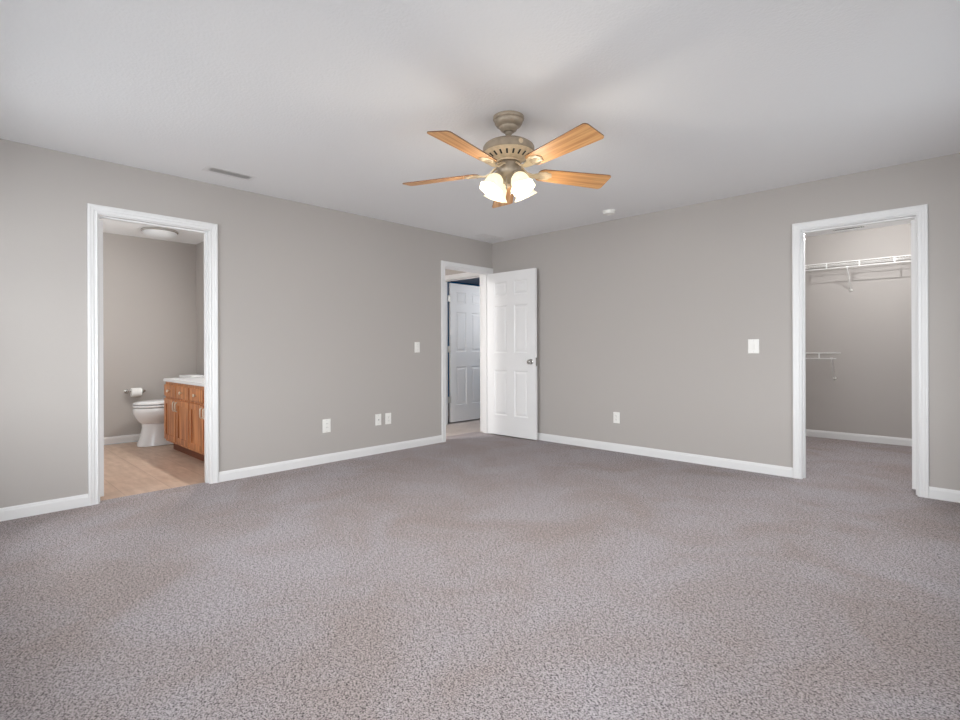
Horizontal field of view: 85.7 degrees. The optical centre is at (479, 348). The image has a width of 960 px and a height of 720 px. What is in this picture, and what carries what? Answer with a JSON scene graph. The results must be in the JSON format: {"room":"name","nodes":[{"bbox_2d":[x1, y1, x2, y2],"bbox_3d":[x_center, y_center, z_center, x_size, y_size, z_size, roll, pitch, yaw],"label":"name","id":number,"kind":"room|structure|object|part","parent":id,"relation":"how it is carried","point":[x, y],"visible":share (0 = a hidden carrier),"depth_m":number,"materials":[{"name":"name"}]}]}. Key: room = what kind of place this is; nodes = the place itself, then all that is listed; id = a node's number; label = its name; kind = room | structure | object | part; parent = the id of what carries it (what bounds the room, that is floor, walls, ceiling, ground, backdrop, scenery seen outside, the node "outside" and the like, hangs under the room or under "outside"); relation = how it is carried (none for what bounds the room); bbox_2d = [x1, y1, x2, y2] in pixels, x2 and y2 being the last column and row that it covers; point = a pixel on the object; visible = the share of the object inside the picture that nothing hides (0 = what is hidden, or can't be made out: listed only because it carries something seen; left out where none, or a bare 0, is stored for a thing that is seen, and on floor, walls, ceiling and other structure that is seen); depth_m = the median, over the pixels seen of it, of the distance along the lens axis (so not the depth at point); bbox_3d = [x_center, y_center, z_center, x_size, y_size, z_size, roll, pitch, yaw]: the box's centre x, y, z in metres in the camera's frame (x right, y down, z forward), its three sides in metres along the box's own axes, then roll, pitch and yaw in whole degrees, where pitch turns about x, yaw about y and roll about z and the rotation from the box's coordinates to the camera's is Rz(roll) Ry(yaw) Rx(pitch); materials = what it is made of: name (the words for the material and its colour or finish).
{"room":"empty bedroom","nodes":[
{"label":"empty bedroom","id":0,"kind":"room"},
{"bbox_2d":[103,233,196,436],"bbox_3d":[-4.536,-0.114,5.819,0.115,2.440,2.675,0,0,44],"label":"wall","id":1,"kind":"structure","parent":0,"point":[150,327],"depth_m":6.24,"materials":[{"name":"grey paint"}]},
{"bbox_2d":[104,434,139,444],"bbox_3d":[-4.241,1.063,5.461,0.800,0.083,2.560,0,0,44],"label":"baseboard","id":2,"kind":"structure","parent":1,"relation":"attached to","point":[134,437],"depth_m":6.06,"materials":[{"name":"white wood"}]},
{"bbox_2d":[124,389,145,393],"bbox_3d":[-4.087,0.506,6.140,0.085,0.048,0.212,0,0,44],"label":"paper holder","id":3,"kind":"object","parent":1,"relation":"attached to","point":[126,391],"visible":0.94,"depth_m":6.10,"materials":[{"name":"silver metal"}]},
{"bbox_2d":[130,388,141,396],"bbox_3d":[-4.066,0.517,6.120,0.104,0.104,0.104,0,0,44],"label":"toilet paper roll","id":4,"kind":"object","parent":3,"relation":"on","point":[135,392],"visible":1,"depth_m":6.09,"materials":[{"name":"white paper"}]},
{"bbox_2d":[196,242,203,374],"bbox_3d":[-2.657,-0.121,5.792,2.635,2.440,0.115,0,0,44],"label":"wall","id":5,"kind":"structure","parent":0,"point":[199,247],"depth_m":6.56,"materials":[{"name":"grey paint"}]},
{"bbox_2d":[0,139,491,507],"bbox_3d":[-1.732,-0.125,4.770,0.115,2.440,5.590,0,0,44],"label":"wall","id":6,"kind":"structure","parent":0,"point":[323,312],"depth_m":4.44,"materials":[{"name":"grey paint"}]},
{"bbox_2d":[99,220,103,496],"bbox_3d":[-3.013,0.073,4.023,0.149,2.018,0.716,0,0,-45],"label":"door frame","id":7,"kind":"structure","parent":6,"relation":"in","point":[100,221],"depth_m":3.78,"materials":[{"name":"white paint"}]},
{"bbox_2d":[87,203,218,505],"bbox_3d":[-2.492,0.041,3.976,0.151,2.115,0.860,0,0,44],"label":"trim","id":8,"kind":"structure","parent":6,"relation":"attached to","point":[94,212],"depth_m":3.90,"materials":[{"name":"white wood"}]},
{"bbox_2d":[0,435,441,521],"bbox_3d":[-1.989,1.055,4.405,0.012,0.083,4.470,0,0,44],"label":"baseboard","id":9,"kind":"structure","parent":6,"relation":"attached to","point":[54,505],"depth_m":4.49,"materials":[{"name":"white wood"}]},
{"bbox_2d":[322,419,330,432],"bbox_3d":[-1.466,0.740,4.954,0.010,0.129,0.085,0,0,44],"label":"wall outlet","id":10,"kind":"object","parent":6,"relation":"attached to","point":[326,423],"visible":1,"depth_m":4.95,"materials":[{"name":"white plastic"}]},
{"bbox_2d":[325,422,328,429],"bbox_3d":[-1.464,0.740,4.952,0.004,0.073,0.039,0,0,44],"label":"receptacle","id":11,"kind":"object","parent":10,"relation":"attached to","point":[326,423],"depth_m":4.95,"materials":[{"name":"white plastic"}]},
{"bbox_2d":[375,414,380,425],"bbox_3d":[-1.056,0.740,5.383,0.009,0.117,0.072,0,0,44],"label":"wall jack","id":12,"kind":"object","parent":6,"relation":"attached to","point":[377,416],"visible":1,"depth_m":5.37,"materials":[{"name":"white plastic"}]},
{"bbox_2d":[385,413,390,423],"bbox_3d":[-0.969,0.741,5.474,0.009,0.117,0.072,0,0,44],"label":"wall outlet","id":13,"kind":"object","parent":6,"relation":"attached to","point":[387,415],"visible":1,"depth_m":5.47,"materials":[{"name":"white plastic"}]},
{"bbox_2d":[415,342,419,352],"bbox_3d":[-0.694,-0.014,5.756,0.020,0.117,0.072,0,0,44],"label":"light switch","id":14,"kind":"object","parent":6,"relation":"attached to","point":[417,344],"visible":1,"depth_m":5.76,"materials":[{"name":"white plastic"}]},
{"bbox_2d":[445,272,482,431],"bbox_3d":[-0.233,0.032,7.126,0.890,2.115,0.151,0,0,44],"label":"trim","id":15,"kind":"structure","parent":6,"relation":"attached to","point":[461,276],"depth_m":6.98,"materials":[{"name":"white wood"}]},
{"bbox_2d":[441,260,492,441],"bbox_3d":[-0.185,0.032,6.384,0.151,2.115,0.890,0,0,44],"label":"trim","id":16,"kind":"structure","parent":6,"relation":"attached to","point":[484,271],"depth_m":6.37,"materials":[{"name":"white wood"}]},
{"bbox_2d":[487,268,537,439],"bbox_3d":[0.383,0.064,6.343,0.768,2.018,0.149,0,0,43],"label":"door","id":17,"kind":"structure","parent":6,"relation":"in","point":[512,295],"depth_m":6.30,"materials":[{"name":"white paint"}]},
{"bbox_2d":[447,281,479,396],"bbox_3d":[-0.965,-0.128,10.042,0.100,2.440,3.085,0,0,44],"label":"wall","id":18,"kind":"structure","parent":0,"point":[450,281],"depth_m":10.32,"materials":[{"name":"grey paint"}]},
{"bbox_2d":[448,283,479,422],"bbox_3d":[-0.173,0.060,7.728,0.091,2.018,0.805,0,0,44],"label":"door","id":19,"kind":"structure","parent":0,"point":[464,300],"depth_m":7.68,"materials":[{"name":"white paint"}]},
{"bbox_2d":[0,403,959,719],"bbox_3d":[0.151,1.138,5.187,8.220,0.100,8.560,0,0,44],"label":"floor","id":20,"kind":"structure","parent":0,"point":[473,575],"depth_m":2.32,"materials":[{"name":"grey carpet"}]},
{"bbox_2d":[132,374,203,446],"bbox_3d":[-3.639,0.713,6.076,0.486,0.780,0.742,0,0,44],"label":"toilet","id":21,"kind":"object","parent":20,"relation":"on","point":[150,413],"visible":0.34,"depth_m":5.84,"materials":[{"name":"white ceramic"}]},
{"bbox_3d":[-3.711,0.654,6.001,0.368,0.024,0.535,0,0,44],"label":"seat","id":22,"kind":"part","parent":21,"relation":"part of","materials":[{"name":"white plastic"}]},
{"bbox_3d":[-3.707,0.619,6.005,0.366,0.047,0.543,0,0,44],"label":"seat lid","id":23,"kind":"part","parent":21,"relation":"part of","materials":[{"name":"white ceramic"}]},
{"bbox_3d":[-3.458,0.339,6.266,0.486,0.035,0.215,0,0,44],"label":"tank lid","id":24,"kind":"part","parent":21,"relation":"part of","materials":[{"name":"white ceramic"}]},
{"bbox_2d":[164,382,203,460],"bbox_3d":[-2.663,0.729,5.284,1.635,0.751,0.626,0,0,44],"label":"vanity cabinet","id":25,"kind":"object","parent":20,"relation":"on","point":[183,403],"visible":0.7,"depth_m":5.20,"materials":[{"name":"brown wood"}]},
{"bbox_3d":[-3.296,0.450,5.510,0.385,0.122,0.017,0,0,44],"label":"drawer","id":26,"kind":"part","parent":25,"relation":"part of","materials":[{"name":"brown wood"}]},
{"bbox_3d":[-3.295,0.756,5.510,0.385,0.440,0.017,0,0,44],"label":"door","id":27,"kind":"part","parent":25,"relation":"part of","materials":[{"name":"brown wood"}]},
{"bbox_3d":[-3.001,0.449,5.228,0.385,0.122,0.017,0,0,44],"label":"drawer","id":28,"kind":"part","parent":25,"relation":"part of","materials":[{"name":"brown wood"}]},
{"bbox_3d":[-3.000,0.755,5.228,0.385,0.440,0.017,0,0,44],"label":"door","id":29,"kind":"part","parent":25,"relation":"part of","materials":[{"name":"brown wood"}]},
{"bbox_2d":[163,377,203,386],"bbox_3d":[-2.651,0.361,5.292,1.651,0.195,0.598,0,0,44],"label":"countertop","id":30,"kind":"structure","parent":25,"relation":"on","point":[197,381],"depth_m":5.35,"materials":[{"name":"white stone"}]},
{"bbox_3d":[-2.706,0.448,4.945,0.385,0.122,0.017,0,0,44],"label":"drawer","id":31,"kind":"part","parent":25,"relation":"part of","materials":[{"name":"brown wood"}]},
{"bbox_3d":[-2.705,0.754,4.945,0.385,0.440,0.017,0,0,44],"label":"door","id":32,"kind":"part","parent":25,"relation":"part of","materials":[{"name":"brown wood"}]},
{"bbox_2d":[0,0,959,284],"bbox_3d":[0.141,-1.402,5.176,8.435,0.100,8.775,0,0,44],"label":"ceiling","id":33,"kind":"structure","parent":0,"point":[331,104],"depth_m":2.75,"materials":[{"name":"white paint"}]},
{"bbox_2d":[141,227,177,238],"bbox_3d":[-3.622,-1.294,5.856,0.360,0.087,0.360,0,0,44],"label":"dome light","id":34,"kind":"object","parent":33,"relation":"attached to","point":[154,232],"visible":0.99,"depth_m":5.75,"materials":[{"name":"white glass"}]},
{"bbox_2d":[202,165,257,180],"bbox_3d":[-1.916,-1.340,3.965,0.150,0.006,0.360,0,0,44],"label":"ceiling vent","id":35,"kind":"object","parent":33,"relation":"in","point":[208,168],"visible":1,"depth_m":3.96,"materials":[{"name":"white metal"}]},
{"bbox_2d":[402,110,610,207],"bbox_3d":[0.167,-1.112,2.996,1.266,0.482,1.263,0,0,44],"label":"ceiling fan","id":36,"kind":"object","parent":33,"relation":"hanging from","point":[508,152],"visible":1,"depth_m":2.94,"materials":[{"name":"brown wood"}]},
{"bbox_3d":[-0.233,-1.026,3.152,0.470,0.006,0.150,-2,11,17],"label":"blade","id":37,"kind":"part","parent":36,"relation":"part of","materials":[{"name":"brown wood"}]},
{"bbox_3d":[-0.074,-1.043,2.685,0.150,0.006,0.470,14,7,34],"label":"blade","id":38,"kind":"part","parent":36,"relation":"part of","materials":[{"name":"brown wood"}]},
{"bbox_3d":[0.066,-0.937,2.958,0.142,0.135,0.141,0,0,44],"label":"lamp shade","id":39,"kind":"part","parent":36,"relation":"part of","materials":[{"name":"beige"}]},
{"bbox_3d":[0.077,-0.951,2.965,0.057,0.076,0.058,0,0,14],"label":"bulb","id":40,"kind":"part","parent":36,"relation":"part of","materials":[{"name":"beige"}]},
{"bbox_3d":[0.098,-0.937,3.131,0.141,0.135,0.142,0,0,44],"label":"lamp shade","id":41,"kind":"part","parent":36,"relation":"part of","materials":[{"name":"beige glass"}]},
{"bbox_3d":[0.162,-1.024,3.448,0.150,0.006,0.470,-14,-2,-1],"label":"blade","id":42,"kind":"part","parent":36,"relation":"part of","materials":[{"name":"brown wood"}]},
{"bbox_3d":[0.232,-0.952,2.937,0.057,0.076,0.058,0,0,6],"label":"bulb","id":43,"kind":"part","parent":36,"relation":"part of","materials":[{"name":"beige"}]},
{"bbox_3d":[0.239,-0.938,2.926,0.141,0.135,0.142,0,0,44],"label":"lamp shade","id":44,"kind":"part","parent":36,"relation":"part of","materials":[{"name":"beige glass"}]},
{"bbox_3d":[0.271,-0.938,3.099,0.142,0.135,0.141,0,0,44],"label":"lamp shade","id":45,"kind":"part","parent":36,"relation":"part of","materials":[{"name":"beige glass"}]},
{"bbox_3d":[0.420,-1.051,2.693,0.150,0.006,0.470,17,-12,-35],"label":"blade","id":46,"kind":"part","parent":36,"relation":"part of","materials":[{"name":"brown wood"}]},
{"bbox_3d":[0.565,-1.039,3.164,0.470,0.006,0.150,0,-15,-19],"label":"blade","id":47,"kind":"part","parent":36,"relation":"part of","materials":[{"name":"brown wood"}]},
{"bbox_2d":[602,209,614,215],"bbox_3d":[1.271,-1.337,5.102,0.128,0.040,0.128,0,0,44],"label":"smoke detector","id":48,"kind":"object","parent":33,"relation":"attached to","point":[607,212],"visible":1,"depth_m":5.06,"materials":[{"name":"white plastic"}]},
{"bbox_2d":[830,225,866,231],"bbox_3d":[4.193,-1.364,5.889,0.340,0.006,0.140,0,0,44],"label":"ceiling vent","id":49,"kind":"object","parent":33,"relation":"in","point":[864,226],"visible":0.93,"depth_m":5.88,"materials":[{"name":"white metal"}]},
{"bbox_2d":[445,153,959,490],"bbox_3d":[1.640,-0.138,5.331,6.490,2.440,0.115,0,0,44],"label":"wall","id":50,"kind":"structure","parent":0,"point":[650,319],"depth_m":4.82,"materials":[{"name":"grey paint"}]},
{"bbox_2d":[613,412,619,423],"bbox_3d":[1.435,0.728,5.445,0.072,0.117,0.009,0,0,44],"label":"wall outlet","id":51,"kind":"object","parent":50,"relation":"attached to","point":[616,415],"visible":1,"depth_m":5.44,"materials":[{"name":"white plastic"}]},
{"bbox_2d":[537,433,959,502],"bbox_3d":[2.017,1.039,4.886,5.108,0.083,0.012,0,0,44],"label":"baseboard","id":52,"kind":"structure","parent":50,"relation":"attached to","point":[944,494],"depth_m":4.86,"materials":[{"name":"white wood"}]},
{"bbox_2d":[748,339,758,353],"bbox_3d":[2.389,-0.019,4.525,0.088,0.125,0.014,0,0,44],"label":"light switch","id":53,"kind":"object","parent":50,"relation":"attached to","point":[753,344],"visible":1,"depth_m":4.52,"materials":[{"name":"white plastic"}]},
{"bbox_2d":[792,204,928,497],"bbox_3d":[2.961,0.019,4.066,0.857,2.115,0.151,0,0,44],"label":"trim","id":54,"kind":"structure","parent":50,"relation":"attached to","point":[919,213],"depth_m":3.91,"materials":[{"name":"white wood"}]},
{"bbox_2d":[911,220,915,488],"bbox_3d":[3.518,0.043,4.098,0.716,2.018,0.149,0,0,-40],"label":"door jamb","id":55,"kind":"structure","parent":50,"relation":"in","point":[912,221],"depth_m":3.88,"materials":[{"name":"white paint"}]},
{"bbox_2d":[805,223,911,438],"bbox_3d":[4.636,-0.150,5.826,2.610,2.440,0.115,0,0,44],"label":"wall","id":56,"kind":"structure","parent":0,"point":[869,326],"depth_m":5.98,"materials":[{"name":"grey paint"}]},
{"bbox_2d":[806,352,838,378],"bbox_3d":[3.895,0.208,6.245,0.721,0.320,0.304,0,0,44],"label":"wire shelf","id":57,"kind":"object","parent":56,"relation":"attached to","point":[834,377],"visible":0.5,"depth_m":6.03,"materials":[{"name":"white metal"}]},
{"bbox_3d":[3.897,0.057,6.247,0.721,0.006,0.006,0,0,44],"label":"rail","id":58,"kind":"part","parent":57,"relation":"part of","materials":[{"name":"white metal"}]},
{"bbox_2d":[805,255,910,291],"bbox_3d":[4.487,-0.825,5.674,2.372,0.322,0.304,0,0,44],"label":"wire shelf","id":59,"kind":"object","parent":56,"relation":"attached to","point":[899,258],"visible":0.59,"depth_m":5.84,"materials":[{"name":"white metal"}]},
{"bbox_3d":[4.385,-0.919,5.568,2.372,0.009,0.009,0,0,44],"label":"rail","id":60,"kind":"part","parent":59,"relation":"part of","materials":[{"name":"white metal"}]},
{"bbox_3d":[4.385,-0.981,5.568,2.372,0.008,0.008,0,0,44],"label":"rail","id":61,"kind":"part","parent":59,"relation":"part of","materials":[{"name":"white metal"}]},
{"bbox_3d":[4.489,-0.977,5.676,2.372,0.006,0.006,0,0,44],"label":"rail","id":62,"kind":"part","parent":59,"relation":"part of","materials":[{"name":"white metal"}]},
{"bbox_3d":[4.584,-0.982,5.776,2.372,0.007,0.007,0,0,44],"label":"rail","id":63,"kind":"part","parent":59,"relation":"part of","materials":[{"name":"white metal"}]},
{"bbox_2d":[806,429,911,445],"bbox_3d":[3.800,1.032,4.949,2.380,0.083,2.315,0,0,44],"label":"baseboard","id":64,"kind":"structure","parent":56,"relation":"attached to","point":[813,433],"depth_m":5.97,"materials":[{"name":"white wood"}]}
]}

